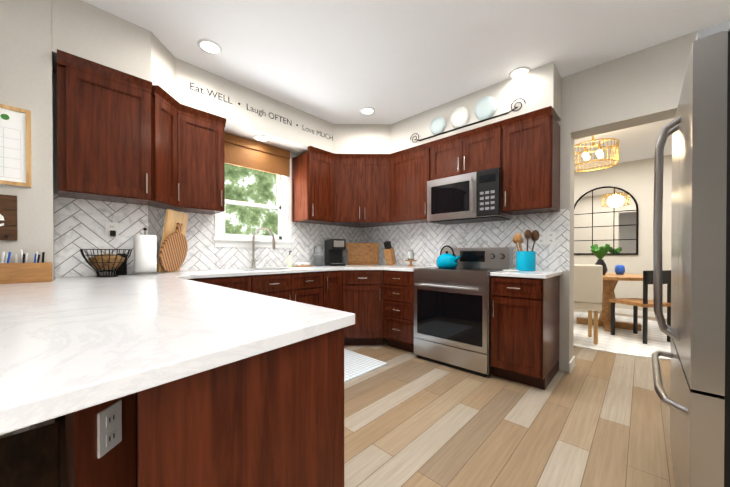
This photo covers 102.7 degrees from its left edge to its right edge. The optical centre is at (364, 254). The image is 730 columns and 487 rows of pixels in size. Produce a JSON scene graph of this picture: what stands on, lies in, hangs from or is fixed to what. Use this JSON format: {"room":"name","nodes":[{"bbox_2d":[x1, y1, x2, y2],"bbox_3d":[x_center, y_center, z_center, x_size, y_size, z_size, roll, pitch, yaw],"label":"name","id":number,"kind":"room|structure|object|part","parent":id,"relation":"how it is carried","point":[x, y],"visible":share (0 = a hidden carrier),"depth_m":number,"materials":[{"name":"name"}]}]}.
{"room":"kitchen","nodes":[
{"label":"kitchen","id":0,"kind":"room"},
{"bbox_2d":[0,0,100,438],"bbox_3d":[-2.501,-0.271,1.495,0.519,2.680,2.720,0,1,44],"label":"wall","id":1,"kind":"structure","parent":0,"point":[28,78],"depth_m":1.71,"materials":[{"name":"beige paint"}]},
{"bbox_2d":[0,194,16,240],"bbox_3d":[-2.179,-0.207,1.425,0.040,0.252,0.620,0,1,44],"label":"home sign","id":2,"kind":"object","parent":1,"relation":"attached to","point":[8,203],"visible":0.98,"depth_m":1.63,"materials":[{"name":"brown wood"}]},
{"bbox_2d":[0,104,31,187],"bbox_3d":[-2.112,-0.611,1.506,0.020,0.440,0.515,0,1,44],"label":"calendar","id":3,"kind":"object","parent":1,"relation":"attached to","point":[15,148],"visible":0.98,"depth_m":1.65,"materials":[{"name":"white paper"}]},
{"bbox_2d":[57,49,151,204],"bbox_3d":[-1.798,-0.811,2.029,0.352,0.833,0.468,0,1,44],"label":"upper cabinet","id":4,"kind":"object","parent":1,"relation":"attached to","point":[104,131],"visible":1,"depth_m":1.92,"materials":[{"name":"brown wood"}]},
{"bbox_2d":[144,85,179,208],"bbox_3d":[-1.619,-0.814,2.348,0.497,0.833,0.237,0,1,44],"label":"upper cabinet","id":5,"kind":"object","parent":1,"relation":"attached to","point":[165,184],"visible":0.94,"depth_m":2.24,"materials":[{"name":"brown wood"}]},
{"bbox_2d":[291,153,298,219],"bbox_3d":[-1.854,-0.279,2.661,0.150,2.680,5.300,0,1,44],"label":"wall","id":6,"kind":"structure","parent":0,"point":[293,155],"depth_m":3.56,"materials":[{"name":"beige paint"}]},
{"bbox_2d":[170,104,225,214],"bbox_3d":[-1.516,-0.816,2.629,0.372,0.833,0.385,0,1,44],"label":"upper cabinet","id":7,"kind":"object","parent":6,"relation":"attached to","point":[200,159],"visible":0.98,"depth_m":2.52,"materials":[{"name":"brown wood"}]},
{"bbox_2d":[212,152,293,247],"bbox_3d":[-1.232,-0.668,3.253,0.170,1.170,0.910,0,1,44],"label":"window","id":8,"kind":"structure","parent":6,"relation":"in","point":[220,238],"depth_m":3.38,"materials":[{"name":"white wood"}]},
{"bbox_2d":[224,132,289,176],"bbox_3d":[-1.174,-1.083,3.195,0.030,0.300,0.800,0,1,44],"label":"window shade","id":9,"kind":"object","parent":8,"relation":"attached to","point":[246,153],"visible":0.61,"depth_m":3.18,"materials":[{"name":"brown fabric"}]},
{"bbox_2d":[54,194,569,276],"bbox_3d":[-0.207,-0.134,2.379,2.625,0.566,3.199,0,1,44],"label":"tile backsplash","id":10,"kind":"structure","parent":6,"relation":"attached to","point":[79,224],"depth_m":2.83,"materials":[{"name":"grey tile"}]},
{"bbox_2d":[105,222,117,237],"bbox_3d":[-1.880,-0.186,2.170,0.041,0.118,0.075,0,1,44],"label":"electrical outlet plate","id":11,"kind":"object","parent":10,"relation":"attached to","point":[111,229],"depth_m":2.17,"materials":[{"name":"white plastic"}]},
{"bbox_2d":[537,231,555,243],"bbox_3d":[1.706,-0.160,2.754,0.155,0.118,0.008,0,1,44],"label":"electrical outlet plate","id":12,"kind":"object","parent":10,"relation":"attached to","point":[545,237],"depth_m":2.74,"materials":[{"name":"white plastic"}]},
{"bbox_2d":[292,146,334,223],"bbox_3d":[-0.620,-0.822,3.570,0.372,0.833,0.384,0,1,44],"label":"upper cabinet","id":13,"kind":"object","parent":6,"relation":"attached to","point":[312,185],"visible":1,"depth_m":3.45,"materials":[{"name":"brown wood"}]},
{"bbox_2d":[322,154,402,227],"bbox_3d":[-0.040,-0.824,3.827,0.858,0.833,0.858,0,1,44],"label":"upper cabinet","id":14,"kind":"object","parent":6,"relation":"attached to","point":[362,190],"visible":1,"depth_m":3.62,"materials":[{"name":"brown wood"}]},
{"bbox_2d":[55,309,675,486],"bbox_3d":[1.379,1.115,2.077,5.650,0.100,9.100,0,1,44],"label":"floor","id":15,"kind":"structure","parent":0,"point":[594,418],"depth_m":1.82,"materials":[{"name":"brown wood"}]},
{"bbox_2d":[13,424,35,434],"bbox_3d":[-1.400,0.802,1.020,0.380,0.540,0.380,0,1,44],"label":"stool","id":16,"kind":"object","parent":15,"relation":"on","point":[31,427],"depth_m":1.01,"materials":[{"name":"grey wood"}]},
{"bbox_2d":[0,422,59,486],"bbox_3d":[-0.974,0.805,0.656,0.400,0.540,0.400,0,1,44],"label":"dishwasher","id":17,"kind":"object","parent":15,"relation":"on","point":[29,458],"visible":1,"depth_m":0.77,"materials":[{"name":"black wood"}]},
{"bbox_2d":[65,393,135,486],"bbox_3d":[-1.222,0.629,1.294,1.612,0.883,0.133,0,1,44],"label":"panel","id":18,"kind":"object","parent":15,"relation":"on","point":[101,445],"visible":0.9,"depth_m":0.78,"materials":[{"name":"brown wood"}]},
{"bbox_2d":[188,275,259,293],"bbox_3d":[-1.410,0.620,2.566,0.627,0.884,0.685,0,1,44],"label":"base cabinet","id":19,"kind":"object","parent":15,"relation":"on","point":[251,283],"depth_m":2.47,"materials":[{"name":"brown wood"}]},
{"bbox_2d":[0,264,434,291],"bbox_3d":[-0.791,0.162,2.658,1.392,0.030,3.597,0,1,44],"label":"countertop","id":20,"kind":"structure","parent":19,"relation":"on","point":[165,277],"depth_m":2.05,"materials":[{"name":"stone"}]},
{"bbox_2d":[0,249,51,283],"bbox_3d":[-1.927,0.061,1.625,0.115,0.185,0.255,0,1,44],"label":"crate","id":21,"kind":"object","parent":20,"relation":"on","point":[25,271],"visible":0.94,"depth_m":1.61,"materials":[{"name":"brown wood"}]},
{"bbox_2d":[80,249,131,276],"bbox_3d":[-1.796,0.056,2.035,0.275,0.191,0.275,0,1,44],"label":"wire bowl","id":22,"kind":"object","parent":20,"relation":"on","point":[106,263],"visible":1,"depth_m":1.98,"materials":[{"name":"black metal"}]},
{"bbox_2d":[117,254,126,274],"bbox_3d":[-1.836,0.070,2.204,0.060,0.160,0.060,0,1,44],"label":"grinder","id":23,"kind":"object","parent":20,"relation":"on","point":[122,270],"visible":0.54,"depth_m":2.19,"materials":[{"name":"black plastic"}]},
{"bbox_2d":[131,228,158,275],"bbox_3d":[-1.666,-0.029,2.214,0.170,0.357,0.170,0,1,44],"label":"paper towel","id":24,"kind":"object","parent":20,"relation":"on","point":[145,254],"visible":1,"depth_m":2.16,"materials":[{"name":"white paper"}]},
{"bbox_2d":[157,209,188,272],"bbox_3d":[-1.638,-0.115,2.498,0.099,0.516,0.280,0,0,-1],"label":"rectangular cutting board","id":25,"kind":"object","parent":20,"relation":"on","point":[173,218],"visible":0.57,"depth_m":2.42,"materials":[{"name":"brown wood"}]},
{"bbox_2d":[159,223,187,271],"bbox_3d":[-1.612,-0.063,2.466,0.258,0.416,0.258,0,1,44],"label":"round cutting board","id":26,"kind":"object","parent":20,"relation":"on","point":[173,251],"visible":0.96,"depth_m":2.44,"materials":[{"name":"brown wood"}]},
{"bbox_2d":[250,227,275,268],"bbox_3d":[-1.098,-0.075,3.117,0.260,0.438,0.181,0,1,44],"label":"faucet","id":27,"kind":"object","parent":20,"relation":"on","point":[253,260],"visible":1,"depth_m":3.11,"materials":[{"name":"silver metal"}]},
{"bbox_2d":[287,251,291,266],"bbox_3d":[-0.874,0.047,3.401,0.070,0.189,0.060,0,1,44],"label":"soap bottle","id":28,"kind":"object","parent":20,"relation":"on","point":[289,261],"visible":1,"depth_m":3.38,"materials":[{"name":"green"}]},
{"bbox_2d":[293,263,311,266],"bbox_3d":[-0.747,0.117,3.522,0.090,0.047,0.210,0,1,44],"label":"tray","id":29,"kind":"object","parent":20,"relation":"on","point":[303,265],"visible":1,"depth_m":3.50,"materials":[{"name":"brown wood"}]},
{"bbox_2d":[314,244,322,265],"bbox_3d":[-0.588,0.002,3.680,0.110,0.275,0.110,0,1,44],"label":"canister","id":30,"kind":"object","parent":20,"relation":"on","point":[318,254],"visible":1,"depth_m":3.63,"materials":[{"name":"clear glass"}]},
{"bbox_2d":[325,238,345,265],"bbox_3d":[-0.390,-0.041,3.778,0.180,0.360,0.292,0,0,-26],"label":"coffee maker","id":31,"kind":"object","parent":20,"relation":"on","point":[334,247],"visible":1,"depth_m":3.74,"materials":[{"name":"black plastic"}]},
{"bbox_2d":[342,248,347,264],"bbox_3d":[-0.283,0.020,3.942,0.100,0.235,0.100,0,1,44],"label":"canister","id":32,"kind":"object","parent":20,"relation":"on","point":[344,256],"visible":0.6,"depth_m":3.90,"materials":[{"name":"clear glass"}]},
{"bbox_2d":[346,243,378,264],"bbox_3d":[-0.045,-0.017,4.031,0.460,0.304,0.098,0,0,-1],"label":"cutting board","id":33,"kind":"object","parent":20,"relation":"on","point":[363,253],"visible":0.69,"depth_m":4.03,"materials":[{"name":"brown wood"}]},
{"bbox_2d":[383,241,395,264],"bbox_3d":[0.322,-0.022,3.811,0.100,0.317,0.190,0,0,34],"label":"knife block","id":34,"kind":"object","parent":20,"relation":"on","point":[389,255],"visible":1,"depth_m":3.77,"materials":[{"name":"brown wood"}]},
{"bbox_2d":[405,249,416,266],"bbox_3d":[0.567,0.035,3.603,0.150,0.210,0.150,0,1,44],"label":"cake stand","id":35,"kind":"object","parent":20,"relation":"on","point":[410,255],"visible":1,"depth_m":3.57,"materials":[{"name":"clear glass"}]},
{"bbox_2d":[136,328,343,486],"bbox_3d":[-0.901,0.629,1.295,1.902,0.884,0.451,0,1,44],"label":"peninsula panel","id":36,"kind":"object","parent":15,"relation":"on","point":[273,418],"visible":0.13,"depth_m":0.60,"materials":[{"name":"brown wood"}]},
{"bbox_2d":[0,280,354,434],"bbox_3d":[-1.002,0.173,1.058,2.010,0.030,0.990,0,1,44],"label":"countertop","id":37,"kind":"structure","parent":36,"relation":"on","point":[68,345],"depth_m":0.58,"materials":[{"name":"stone"}]},
{"bbox_2d":[276,271,327,307],"bbox_3d":[-0.719,0.615,3.290,0.627,0.884,0.259,0,1,44],"label":"base cabinet","id":38,"kind":"object","parent":15,"relation":"on","point":[322,288],"depth_m":2.96,"materials":[{"name":"brown wood"}]},
{"bbox_2d":[328,270,341,310],"bbox_3d":[-0.598,0.614,3.418,0.627,0.884,0.337,0,1,44],"label":"base cabinet","id":39,"kind":"object","parent":15,"relation":"on","point":[334,277],"depth_m":3.26,"materials":[{"name":"brown wood"}]},
{"bbox_2d":[341,270,383,344],"bbox_3d":[-0.036,0.612,3.770,0.956,0.883,0.949,0,1,44],"label":"base cabinet","id":40,"kind":"object","parent":15,"relation":"on","point":[362,296],"visible":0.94,"depth_m":3.33,"materials":[{"name":"brown wood"}]},
{"bbox_2d":[344,349,386,382],"bbox_3d":[-0.451,1.057,2.577,0.610,0.008,1.300,0,1,44],"label":"kitchen mat","id":41,"kind":"object","parent":15,"relation":"on","point":[356,364],"visible":0.29,"depth_m":2.80,"materials":[{"name":"white fabric"}]},
{"bbox_2d":[383,270,414,352],"bbox_3d":[0.561,0.614,3.399,0.438,0.883,0.662,0,1,44],"label":"base cabinet","id":42,"kind":"object","parent":15,"relation":"on","point":[398,310],"visible":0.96,"depth_m":3.19,"materials":[{"name":"brown wood"}]},
{"bbox_2d":[413,247,512,376],"bbox_3d":[0.974,0.491,2.960,0.756,1.135,0.710,0,1,44],"label":"range","id":43,"kind":"object","parent":15,"relation":"on","point":[452,317],"visible":0.79,"depth_m":2.75,"materials":[{"name":"silver metal"}]},
{"bbox_2d":[436,245,460,267],"bbox_3d":[0.875,0.016,3.033,0.272,0.238,0.220,0,1,44],"label":"kettle","id":44,"kind":"object","parent":43,"relation":"on","point":[446,260],"visible":1,"depth_m":2.97,"materials":[{"name":"teal metal"}]},
{"bbox_2d":[490,275,559,389],"bbox_3d":[1.417,0.620,2.584,0.398,0.883,0.662,0,1,44],"label":"base cabinet","id":45,"kind":"object","parent":15,"relation":"on","point":[524,327],"visible":1,"depth_m":2.38,"materials":[{"name":"brown wood"}]},
{"bbox_2d":[490,269,562,278],"bbox_3d":[1.437,0.162,2.582,0.421,0.030,0.632,0,1,44],"label":"countertop","id":46,"kind":"structure","parent":45,"relation":"on","point":[543,274],"depth_m":2.40,"materials":[{"name":"stone"}]},
{"bbox_2d":[513,230,539,270],"bbox_3d":[1.480,-0.044,2.702,0.211,0.380,0.184,0,1,44],"label":"utensil crock","id":47,"kind":"object","parent":46,"relation":"on","point":[525,260],"visible":1,"depth_m":2.65,"materials":[{"name":"teal ceramic"}]},
{"bbox_2d":[573,312,670,359],"bbox_3d":[3.419,1.045,4.139,2.500,0.010,2.500,0,1,44],"label":"dining rug","id":48,"kind":"object","parent":15,"relation":"on","point":[625,342],"visible":0.31,"depth_m":3.57,"materials":[{"name":"white fabric"}]},
{"bbox_2d":[574,265,602,344],"bbox_3d":[2.620,0.578,3.627,0.440,0.930,0.460,0,0,29],"label":"chair","id":49,"kind":"object","parent":48,"relation":"on","point":[588,286],"visible":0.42,"depth_m":3.39,"materials":[{"name":"beige fabric"}]},
{"bbox_2d":[577,273,642,331],"bbox_3d":[3.522,0.662,4.245,1.080,0.754,1.080,0,1,44],"label":"dining table","id":50,"kind":"object","parent":48,"relation":"on","point":[610,281],"visible":0.48,"depth_m":4.16,"materials":[{"name":"brown wood"}]},
{"bbox_2d":[590,244,611,274],"bbox_3d":[3.398,0.062,4.210,0.247,0.446,0.245,0,1,44],"label":"vase","id":51,"kind":"object","parent":50,"relation":"on","point":[600,253],"visible":0.88,"depth_m":4.16,"materials":[{"name":"grey"}]},
{"bbox_2d":[615,265,624,274],"bbox_3d":[3.727,0.214,4.268,0.120,0.140,0.120,0,1,44],"label":"jar","id":52,"kind":"object","parent":50,"relation":"on","point":[619,269],"visible":1,"depth_m":4.23,"materials":[{"name":"blue ceramic"}]},
{"bbox_2d":[609,270,670,343],"bbox_3d":[3.445,0.613,3.656,0.420,0.860,0.420,0,0,-11],"label":"chair","id":53,"kind":"object","parent":48,"relation":"on","point":[645,303],"visible":0.83,"depth_m":3.49,"materials":[{"name":"black wood"}]},
{"bbox_2d":[651,20,729,486],"bbox_3d":[1.621,0.181,1.005,0.898,1.782,0.910,0,1,44],"label":"refrigerator","id":54,"kind":"object","parent":15,"relation":"on","point":[697,331],"visible":1,"depth_m":0.92,"materials":[{"name":"grey metal"}]},
{"bbox_2d":[82,0,729,169],"bbox_3d":[1.379,-1.665,2.058,5.650,0.100,9.100,0,1,44],"label":"ceiling","id":55,"kind":"structure","parent":0,"point":[347,61],"depth_m":2.22,"materials":[{"name":"white paint"}]},
{"bbox_2d":[197,39,221,54],"bbox_3d":[-1.204,-1.613,2.268,0.170,0.006,0.170,0,1,44],"label":"recessed light","id":56,"kind":"object","parent":55,"relation":"in","point":[211,47],"visible":1,"depth_m":2.26,"materials":[{"name":"white"}]},
{"bbox_2d":[52,0,560,154],"bbox_3d":[-0.233,-1.424,2.393,2.553,0.384,3.197,0,1,44],"label":"soffit","id":57,"kind":"structure","parent":55,"relation":"attached to","point":[84,30],"depth_m":2.62,"materials":[{"name":"white paint"}]},
{"bbox_2d":[190,82,332,140],"bbox_3d":[-0.939,-1.427,3.038,0.001,0.081,1.567,0,1,44],"label":"decal","id":58,"kind":"object","parent":57,"relation":"attached to","point":[257,110],"visible":1,"depth_m":2.92,"materials":[{"name":"black"}]},
{"bbox_2d":[253,135,269,141],"bbox_3d":[-1.097,-1.234,3.093,0.170,0.006,0.170,0,1,44],"label":"recessed light","id":59,"kind":"object","parent":57,"relation":"attached to","point":[261,138],"visible":1,"depth_m":3.09,"materials":[{"name":"white"}]},
{"bbox_2d":[410,96,525,142],"bbox_3d":[0.963,-1.397,2.986,1.232,0.230,0.045,0,1,44],"label":"plate rack","id":60,"kind":"object","parent":57,"relation":"attached to","point":[485,108],"visible":1,"depth_m":2.93,"materials":[{"name":"white ceramic"}]},
{"bbox_3d":[0.785,-1.397,3.155,0.184,0.182,0.041,0,1,44],"label":"plate","id":61,"kind":"part","parent":60,"relation":"part of","materials":[{"name":"grey ceramic"}]},
{"bbox_3d":[0.966,-1.404,2.982,0.200,0.198,0.044,0,1,44],"label":"plate","id":62,"kind":"part","parent":60,"relation":"part of","materials":[{"name":"white ceramic"}]},
{"bbox_3d":[1.155,-1.408,2.803,0.210,0.208,0.045,0,1,44],"label":"plate","id":63,"kind":"part","parent":60,"relation":"part of","materials":[{"name":"grey ceramic"}]},
{"bbox_2d":[360,107,374,114],"bbox_3d":[0.030,-1.620,3.288,0.170,0.006,0.170,0,1,44],"label":"recessed light","id":64,"kind":"object","parent":55,"relation":"in","point":[367,110],"visible":1,"depth_m":3.28,"materials":[{"name":"white plastic"}]},
{"bbox_2d":[509,67,529,77],"bbox_3d":[1.369,-1.615,2.592,0.170,0.006,0.170,0,1,44],"label":"recessed light","id":65,"kind":"object","parent":55,"relation":"in","point":[517,72],"visible":0.83,"depth_m":2.57,"materials":[{"name":"white"}]},
{"bbox_2d":[574,135,618,171],"bbox_3d":[2.932,-1.382,3.757,0.516,0.487,0.516,0,1,44],"label":"dining pendant light","id":66,"kind":"object","parent":55,"relation":"hanging from","point":[599,154],"visible":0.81,"depth_m":3.68,"materials":[{"name":"gold metal"}]},
{"bbox_2d":[574,155,671,312],"bbox_3d":[4.862,-0.295,4.965,4.600,2.680,0.100,0,1,44],"label":"wall","id":67,"kind":"structure","parent":0,"point":[635,179],"depth_m":5.03,"materials":[{"name":"beige paint"}]},
{"bbox_2d":[574,186,638,254],"bbox_3d":[4.356,-0.628,5.345,0.948,1.248,0.028,0,1,44],"label":"mirror glass","id":68,"kind":"object","parent":67,"relation":"attached to","point":[603,199],"depth_m":5.31,"materials":[{"name":"white"}]},
{"bbox_3d":[4.356,-0.628,5.345,0.948,1.248,0.028,0,1,44],"label":"arched mirror frame","id":69,"kind":"part","parent":68,"relation":"part of","materials":[{"name":"metal"}]},
{"bbox_2d":[546,19,729,371],"bbox_3d":[1.488,-0.282,3.124,4.049,2.680,0.220,0,1,44],"label":"wall","id":70,"kind":"structure","parent":0,"point":[641,87],"depth_m":2.45,"materials":[{"name":"beige paint"}]},
{"bbox_2d":[390,143,430,223],"bbox_3d":[0.616,-0.822,3.538,0.564,0.833,0.372,0,1,44],"label":"upper cabinet","id":71,"kind":"object","parent":70,"relation":"attached to","point":[410,172],"visible":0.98,"depth_m":3.42,"materials":[{"name":"brown wood"}]},
{"bbox_2d":[428,121,502,179],"bbox_3d":[1.096,-1.024,3.079,0.758,0.423,0.372,0,1,44],"label":"upper cabinet","id":72,"kind":"object","parent":70,"relation":"attached to","point":[474,150],"visible":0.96,"depth_m":2.93,"materials":[{"name":"brown wood"}]},
{"bbox_2d":[427,167,512,224],"bbox_3d":[1.066,-0.579,3.049,0.756,0.449,0.444,0,1,44],"label":"microwave","id":73,"kind":"object","parent":72,"relation":"attached to","point":[474,197],"visible":1,"depth_m":2.90,"materials":[{"name":"silver metal"}]},
{"bbox_2d":[501,106,559,214],"bbox_3d":[1.517,-0.816,2.680,0.400,0.833,0.372,0,1,44],"label":"upper cabinet","id":74,"kind":"object","parent":70,"relation":"attached to","point":[531,163],"visible":1,"depth_m":2.56,"materials":[{"name":"brown wood"}]},
{"label":"outside","id":75,"kind":"structure","parent":0,"visible":0},
{"bbox_2d":[224,163,277,235],"bbox_3d":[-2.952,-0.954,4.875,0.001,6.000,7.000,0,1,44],"label":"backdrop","id":76,"kind":"structure","parent":75,"point":[244,184],"depth_m":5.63,"materials":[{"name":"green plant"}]},
{"bbox_3d":[3.621,-0.286,3.661,4.600,2.680,3.498,0,1,44],"label":"wall","id":77,"kind":"structure","parent":0,"visible":0},
{"bbox_2d":[569,356,574,366],"bbox_3d":[1.425,1.011,3.352,1.617,0.090,0.012,0,1,44],"label":"baseboard","id":78,"kind":"structure","parent":77,"relation":"attached to","point":[572,363],"depth_m":2.71,"materials":[{"name":"white"}]},
{"bbox_2d":[600,308,666,318],"bbox_3d":[4.824,1.000,4.933,4.400,0.090,0.012,0,1,44],"label":"baseboard","id":79,"kind":"structure","parent":77,"relation":"attached to","point":[619,311],"depth_m":5.09,"materials":[{"name":"white wood"}]}
]}

